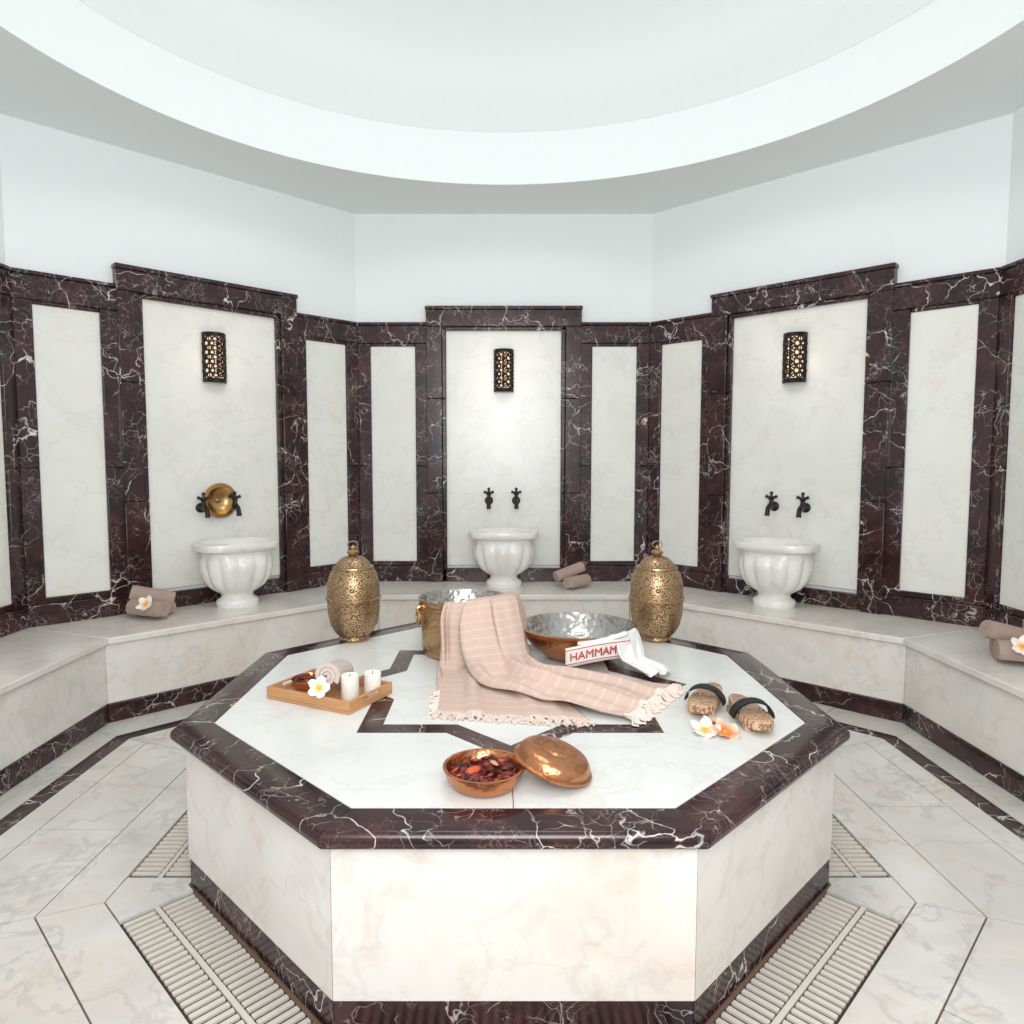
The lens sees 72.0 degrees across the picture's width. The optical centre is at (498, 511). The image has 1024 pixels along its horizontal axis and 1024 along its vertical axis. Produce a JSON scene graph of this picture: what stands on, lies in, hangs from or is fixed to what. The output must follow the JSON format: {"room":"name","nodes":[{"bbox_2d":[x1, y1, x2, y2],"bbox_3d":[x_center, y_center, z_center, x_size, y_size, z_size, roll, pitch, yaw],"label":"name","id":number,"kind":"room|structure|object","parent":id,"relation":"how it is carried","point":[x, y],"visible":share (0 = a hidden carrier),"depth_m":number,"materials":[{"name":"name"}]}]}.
{"room":"spa","nodes":[
{"label":"spa","id":0,"kind":"room"},
{"bbox_2d":[0,164,15,468],"bbox_3d":[-3.057,-0.479,3.108,0.156,3.620,2.566,0,4,0],"label":"wall","id":1,"kind":"structure","parent":0,"point":[2,244],"depth_m":4.22,"materials":[{"name":"white paint"}]},
{"bbox_2d":[0,263,28,637],"bbox_3d":[-2.939,-0.352,3.118,0.081,2.335,2.412,0,4,0],"label":"trim","id":2,"kind":"structure","parent":1,"relation":"attached to","point":[13,599],"depth_m":4.24,"materials":[{"name":"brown stone"}]},
{"bbox_2d":[0,114,355,590],"bbox_3d":[-2.151,-0.635,5.237,2.598,3.620,0.154,-4,6,-44],"label":"wall","id":3,"kind":"structure","parent":0,"point":[77,206],"depth_m":4.84,"materials":[{"name":"white paint"}]},
{"bbox_2d":[10,262,360,627],"bbox_3d":[-2.067,-0.502,5.166,2.444,2.335,0.080,-4,6,-44],"label":"wall panel","id":4,"kind":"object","parent":3,"relation":"attached to","point":[121,432],"depth_m":4.93,"materials":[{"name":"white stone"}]},
{"bbox_2d":[196,492,210,517],"bbox_3d":[-2.120,-0.051,5.075,0.093,0.182,0.147,-4,6,-44],"label":"faucet","id":5,"kind":"object","parent":3,"relation":"attached to","point":[201,507],"visible":1,"depth_m":5.07,"materials":[{"name":"brown metal"}]},
{"bbox_2d":[201,331,226,383],"bbox_3d":[-2.049,-1.117,5.103,0.174,0.356,0.099,-4,6,-44],"label":"wall lamp","id":6,"kind":"object","parent":3,"relation":"attached to","point":[214,363],"visible":1,"depth_m":5.07,"materials":[{"name":"brown metal"}]},
{"bbox_2d":[205,483,236,517],"bbox_3d":[-2.062,-0.086,5.192,0.256,0.256,0.056,-4,6,-44],"label":"bowl","id":7,"kind":"object","parent":3,"relation":"attached to","point":[219,505],"visible":0.95,"depth_m":5.20,"materials":[{"name":"gold metal"}]},
{"bbox_2d":[228,491,241,515],"bbox_3d":[-1.955,-0.063,5.235,0.093,0.182,0.147,-4,6,-44],"label":"faucet","id":8,"kind":"object","parent":3,"relation":"attached to","point":[234,497],"visible":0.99,"depth_m":5.22,"materials":[{"name":"brown metal"}]},
{"bbox_2d":[355,214,652,567],"bbox_3d":[0.040,-0.700,6.121,2.630,3.620,0.152,0,4,0],"label":"wall","id":9,"kind":"structure","parent":0,"point":[405,264],"depth_m":5.94,"materials":[{"name":"white paint"}]},
{"bbox_2d":[484,487,493,508],"bbox_3d":[-0.087,-0.119,5.996,0.093,0.182,0.147,0,4,0],"label":"faucet","id":10,"kind":"object","parent":9,"relation":"attached to","point":[488,500],"visible":1,"depth_m":5.99,"materials":[{"name":"brown metal"}]},
{"bbox_2d":[357,306,649,581],"bbox_3d":[0.040,-0.565,6.015,2.473,2.335,0.079,0,4,0],"label":"wall panel","id":11,"kind":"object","parent":9,"relation":"attached to","point":[572,433],"depth_m":6.02,"materials":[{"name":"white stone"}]},
{"bbox_2d":[493,348,513,391],"bbox_3d":[0.040,-1.194,5.943,0.174,0.356,0.099,0,4,0],"label":"wall lamp","id":12,"kind":"object","parent":9,"relation":"attached to","point":[503,357],"visible":1,"depth_m":5.92,"materials":[{"name":"brown metal"}]},
{"bbox_2d":[511,487,521,508],"bbox_3d":[0.147,-0.119,5.996,0.093,0.182,0.147,0,4,0],"label":"faucet","id":13,"kind":"object","parent":9,"relation":"attached to","point":[516,500],"visible":1,"depth_m":5.99,"materials":[{"name":"brown metal"}]},
{"bbox_2d":[79,0,933,131],"bbox_3d":[0.040,-3.200,2.753,4.942,1.100,4.942,0,4,0],"label":"ceiling","id":14,"kind":"structure","parent":0,"point":[459,65],"depth_m":4.74,"materials":[{"name":"white paint"}]},
{"bbox_2d":[35,814,986,1023],"bbox_3d":[0.040,1.373,3.089,6.440,0.048,6.440,0,4,0],"label":"floor","id":15,"kind":"structure","parent":0,"point":[229,928],"depth_m":2.23,"materials":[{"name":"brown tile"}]},
{"bbox_2d":[0,628,108,795],"bbox_3d":[-2.639,1.069,3.222,0.678,0.515,2.431,0,4,0],"label":"bench","id":16,"kind":"object","parent":15,"relation":"on","point":[53,688],"visible":0.93,"depth_m":3.70,"materials":[{"name":"white stone"}]},
{"bbox_2d":[29,586,378,722],"bbox_3d":[-1.860,0.934,5.059,2.462,0.515,0.669,-4,6,-44],"label":"bench","id":17,"kind":"object","parent":15,"relation":"on","point":[185,656],"visible":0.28,"depth_m":4.55,"materials":[{"name":"white stone"}]},
{"bbox_2d":[126,585,175,616],"bbox_3d":[-2.331,0.592,4.706,0.289,0.195,0.325,-1,4,-10],"label":"rolled towels","id":18,"kind":"object","parent":17,"relation":"on","point":[145,601],"visible":1,"depth_m":4.66,"materials":[{"name":"brown fabric"}]},
{"bbox_2d":[191,537,278,608],"bbox_3d":[-1.894,0.439,5.094,0.590,0.468,0.445,-4,6,-44],"label":"sink","id":19,"kind":"object","parent":17,"relation":"on","point":[233,568],"visible":1,"depth_m":4.94,"materials":[{"name":"white stone"}]},
{"bbox_2d":[379,581,630,629],"bbox_3d":[0.040,0.878,5.827,2.492,0.515,0.661,0,4,0],"label":"bench","id":20,"kind":"object","parent":15,"relation":"on","point":[399,601],"visible":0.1,"depth_m":5.51,"materials":[{"name":"white stone"}]},
{"bbox_2d":[468,528,538,588],"bbox_3d":[0.040,0.382,5.865,0.590,0.468,0.445,0,4,0],"label":"sink","id":21,"kind":"object","parent":20,"relation":"on","point":[502,553],"visible":1,"depth_m":5.70,"materials":[{"name":"white stone"}]},
{"bbox_2d":[553,562,590,587],"bbox_3d":[0.595,0.511,5.806,0.232,0.188,0.273,4,6,42],"label":"rolled towels","id":22,"kind":"object","parent":20,"relation":"on","point":[565,574],"visible":1,"depth_m":5.76,"materials":[{"name":"pink fabric"}]},
{"bbox_2d":[170,622,849,1023],"bbox_3d":[0.040,1.040,3.064,2.450,0.597,2.450,0,4,0],"label":"platform","id":23,"kind":"object","parent":15,"relation":"on","point":[341,849],"visible":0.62,"depth_m":2.00,"materials":[{"name":"white stone"}]},
{"bbox_2d":[267,668,391,714],"bbox_3d":[-0.692,0.729,2.887,0.420,0.050,0.280,2,5,27],"label":"bamboo tray","id":24,"kind":"object","parent":23,"relation":"on","point":[331,701],"visible":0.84,"depth_m":2.80,"materials":[{"name":"brown wood"}]},
{"bbox_2d":[291,673,315,690],"bbox_3d":[-0.794,0.711,2.955,0.148,0.050,0.148,0,4,0],"label":"dish","id":25,"kind":"object","parent":24,"relation":"on","point":[300,682],"visible":0.6,"depth_m":2.92,"materials":[{"name":"orange metal"}]},
{"bbox_2d":[308,676,329,698],"bbox_3d":[-0.698,0.678,2.732,0.084,0.077,0.052,0,4,-6],"label":"flower","id":26,"kind":"object","parent":24,"relation":"on","point":[318,687],"visible":1,"depth_m":2.74,"materials":[{"name":"white plant"}]},
{"bbox_2d":[315,659,353,684],"bbox_3d":[-0.669,0.653,2.882,0.100,0.132,0.234,0,4,3],"label":"rolled towel","id":27,"kind":"object","parent":24,"relation":"on","point":[332,671],"visible":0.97,"depth_m":2.78,"materials":[{"name":"fabric"}]},
{"bbox_2d":[341,672,358,700],"bbox_3d":[-0.590,0.692,2.793,0.070,0.111,0.070,0,4,0],"label":"candle","id":28,"kind":"object","parent":24,"relation":"on","point":[349,680],"visible":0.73,"depth_m":2.76,"materials":[{"name":"wax"}]},
{"bbox_2d":[364,670,380,696],"bbox_3d":[-0.515,0.693,2.871,0.070,0.098,0.070,0,4,0],"label":"candle","id":29,"kind":"object","parent":24,"relation":"on","point":[372,678],"visible":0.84,"depth_m":2.84,"materials":[{"name":"wax"}]},
{"bbox_2d":[325,541,381,642],"bbox_3d":[-0.780,0.420,3.781,0.304,0.535,0.302,-1,4,-19],"label":"brass lantern","id":30,"kind":"object","parent":23,"relation":"on","point":[353,597],"visible":1,"depth_m":3.68,"materials":[{"name":"gold metal"}]},
{"bbox_2d":[415,588,503,659],"bbox_3d":[-0.175,0.564,3.551,0.478,0.281,0.456,0,4,0],"label":"bucket","id":31,"kind":"object","parent":23,"relation":"on","point":[429,609],"visible":0.44,"depth_m":3.46,"materials":[{"name":"gold metal"}]},
{"bbox_2d":[443,748,524,797],"bbox_3d":[-0.044,0.780,2.088,0.244,0.064,0.244,0,4,0],"label":"bowl","id":32,"kind":"object","parent":23,"relation":"on","point":[479,772],"visible":0.99,"depth_m":2.07,"materials":[{"name":"orange metal"}]},
{"bbox_2d":[513,735,591,786],"bbox_3d":[0.163,0.749,2.140,0.239,0.108,0.248,0,4,0],"label":"lid","id":33,"kind":"object","parent":23,"relation":"on","point":[553,760],"visible":1,"depth_m":2.07,"materials":[{"name":"orange metal"}]},
{"bbox_2d":[426,591,687,727],"bbox_3d":[0.250,0.575,3.090,1.066,0.329,1.121,0,4,0],"label":"striped towel","id":34,"kind":"object","parent":23,"relation":"on","point":[487,667],"visible":1,"depth_m":2.89,"materials":[{"name":"fabric"}]},
{"bbox_2d":[525,612,637,662],"bbox_3d":[0.384,0.631,3.466,0.582,0.160,0.582,0,4,0],"label":"basin","id":35,"kind":"object","parent":23,"relation":"on","point":[550,634],"visible":0.6,"depth_m":3.64,"materials":[{"name":"metal"}]},
{"bbox_2d":[565,628,670,677],"bbox_3d":[0.558,0.633,3.221,0.448,0.164,0.299,2,4,21],"label":"towel","id":36,"kind":"object","parent":23,"relation":"on","point":[627,646],"visible":1,"depth_m":3.17,"materials":[{"name":"fabric"}]},
{"bbox_2d":[628,541,684,642],"bbox_3d":[0.845,0.420,3.781,0.304,0.535,0.302,0,4,-1],"label":"brass lantern","id":37,"kind":"object","parent":23,"relation":"on","point":[656,597],"visible":1,"depth_m":3.68,"materials":[{"name":"gold metal"}]},
{"bbox_2d":[684,682,725,716],"bbox_3d":[0.815,0.714,2.765,0.150,0.098,0.325,2,5,28],"label":"sandal","id":38,"kind":"object","parent":23,"relation":"on","point":[707,698],"visible":1,"depth_m":2.70,"materials":[{"name":"brown wood"}]},
{"bbox_2d":[691,716,720,737],"bbox_3d":[0.732,0.762,2.491,0.100,0.046,0.097,0,4,4],"label":"flower","id":39,"kind":"object","parent":23,"relation":"on","point":[704,728],"visible":0.99,"depth_m":2.50,"materials":[{"name":"white plant"}]},
{"bbox_2d":[702,715,716,724],"bbox_3d":[0.778,0.759,2.571,0.080,0.035,0.080,-2,5,-25],"label":"flower","id":40,"kind":"object","parent":23,"relation":"on","point":[713,721],"visible":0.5,"depth_m":2.57,"materials":[{"name":"orange plant"}]},
{"bbox_2d":[712,718,740,738],"bbox_3d":[0.800,0.763,2.478,0.100,0.046,0.097,-2,5,-29],"label":"flower","id":41,"kind":"object","parent":23,"relation":"on","point":[730,730],"visible":1,"depth_m":2.49,"materials":[{"name":"orange plant"}]},
{"bbox_2d":[726,693,774,731],"bbox_3d":[0.925,0.725,2.610,0.150,0.098,0.325,0,4,0],"label":"sandal","id":42,"kind":"object","parent":23,"relation":"on","point":[752,717],"visible":1,"depth_m":2.55,"materials":[{"name":"brown wood"}]},
{"bbox_2d":[120,813,901,1023],"bbox_3d":[0.040,1.344,3.087,2.866,0.011,2.866,0,4,0],"label":"floor drain grate","id":43,"kind":"object","parent":15,"relation":"on","point":[814,976],"visible":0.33,"depth_m":2.21,"materials":[{"name":"plastic"}]},
{"bbox_2d":[0,700,1023,1023],"bbox_3d":[0.040,1.343,3.087,5.074,0.012,5.074,0,4,0],"label":"floor tiles","id":44,"kind":"structure","parent":15,"relation":"on","point":[948,839],"depth_m":2.65,"materials":[{"name":"stone"}]},
{"bbox_2d":[629,586,978,722],"bbox_3d":[1.940,0.934,5.059,2.462,0.515,0.669,4,6,44],"label":"bench","id":45,"kind":"object","parent":15,"relation":"on","point":[846,659],"visible":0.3,"depth_m":4.55,"materials":[{"name":"white marble"},{"name":"dark red marble"}]},
{"bbox_2d":[733,537,820,608],"bbox_3d":[1.988,0.440,5.081,0.590,0.468,0.445,4,6,44],"label":"sink","id":46,"kind":"object","parent":45,"relation":"on","point":[777,568],"visible":1,"depth_m":4.93,"materials":[{"name":"white stone"}]},
{"bbox_2d":[903,629,1023,801],"bbox_3d":[2.719,1.069,3.222,0.678,0.515,2.431,0,4,0],"label":"bench","id":47,"kind":"object","parent":15,"relation":"on","point":[967,701],"visible":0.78,"depth_m":3.64,"materials":[{"name":"white marble"},{"name":"dark red marble"}]},
{"bbox_2d":[979,620,1023,661],"bbox_3d":[2.696,0.669,3.650,0.298,0.195,0.299,0,4,1],"label":"rolled towels","id":48,"kind":"object","parent":47,"relation":"on","point":[1006,642],"visible":1,"depth_m":3.66,"materials":[{"name":"brown fabric"}]},
{"bbox_2d":[0,0,1023,213],"bbox_3d":[0.040,-2.462,2.807,6.480,0.380,6.480,0,4,0],"label":"ceiling","id":49,"kind":"structure","parent":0,"point":[948,65],"depth_m":4.59,"materials":[{"name":"white paint"}]},
{"bbox_2d":[651,113,1012,592],"bbox_3d":[2.232,-0.635,5.237,2.598,3.620,0.154,4,6,44],"label":"wall","id":50,"kind":"structure","parent":0,"point":[937,205],"depth_m":4.84,"materials":[{"name":"white paint"}]},
{"bbox_2d":[764,491,778,515],"bbox_3d":[2.021,-0.064,5.249,0.093,0.182,0.147,4,6,44],"label":"faucet","id":51,"kind":"object","parent":50,"relation":"attached to","point":[774,506],"visible":1,"depth_m":5.24,"materials":[{"name":"brown metal"}]},
{"bbox_2d":[782,331,807,383],"bbox_3d":[2.129,-1.117,5.103,0.174,0.356,0.099,4,6,44],"label":"wall lamp","id":52,"kind":"object","parent":50,"relation":"attached to","point":[794,363],"visible":1,"depth_m":5.07,"materials":[{"name":"brown metal"}]},
{"bbox_2d":[796,492,810,517],"bbox_3d":[2.186,-0.052,5.088,0.093,0.182,0.147,4,6,44],"label":"faucet","id":53,"kind":"object","parent":50,"relation":"attached to","point":[803,507],"visible":1,"depth_m":5.08,"materials":[{"name":"brown metal"}]},
{"bbox_2d":[647,262,1000,626],"bbox_3d":[2.147,-0.502,5.166,2.444,2.335,0.080,4,6,44],"label":"wall panel","id":54,"kind":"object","parent":50,"relation":"attached to","point":[888,432],"depth_m":4.94,"materials":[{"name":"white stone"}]},
{"bbox_2d":[995,106,1023,468],"bbox_3d":[3.137,-0.479,3.108,0.156,3.620,2.566,0,4,0],"label":"wall","id":55,"kind":"structure","parent":0,"point":[1014,251],"depth_m":4.17,"materials":[{"name":"white paint"}]},
{"bbox_2d":[982,258,1023,627],"bbox_3d":[3.019,-0.352,3.118,0.081,2.335,2.412,0,4,0],"label":"trim","id":56,"kind":"structure","parent":55,"relation":"attached to","point":[1004,576],"depth_m":4.20,"materials":[{"name":"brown stone"}]}
]}

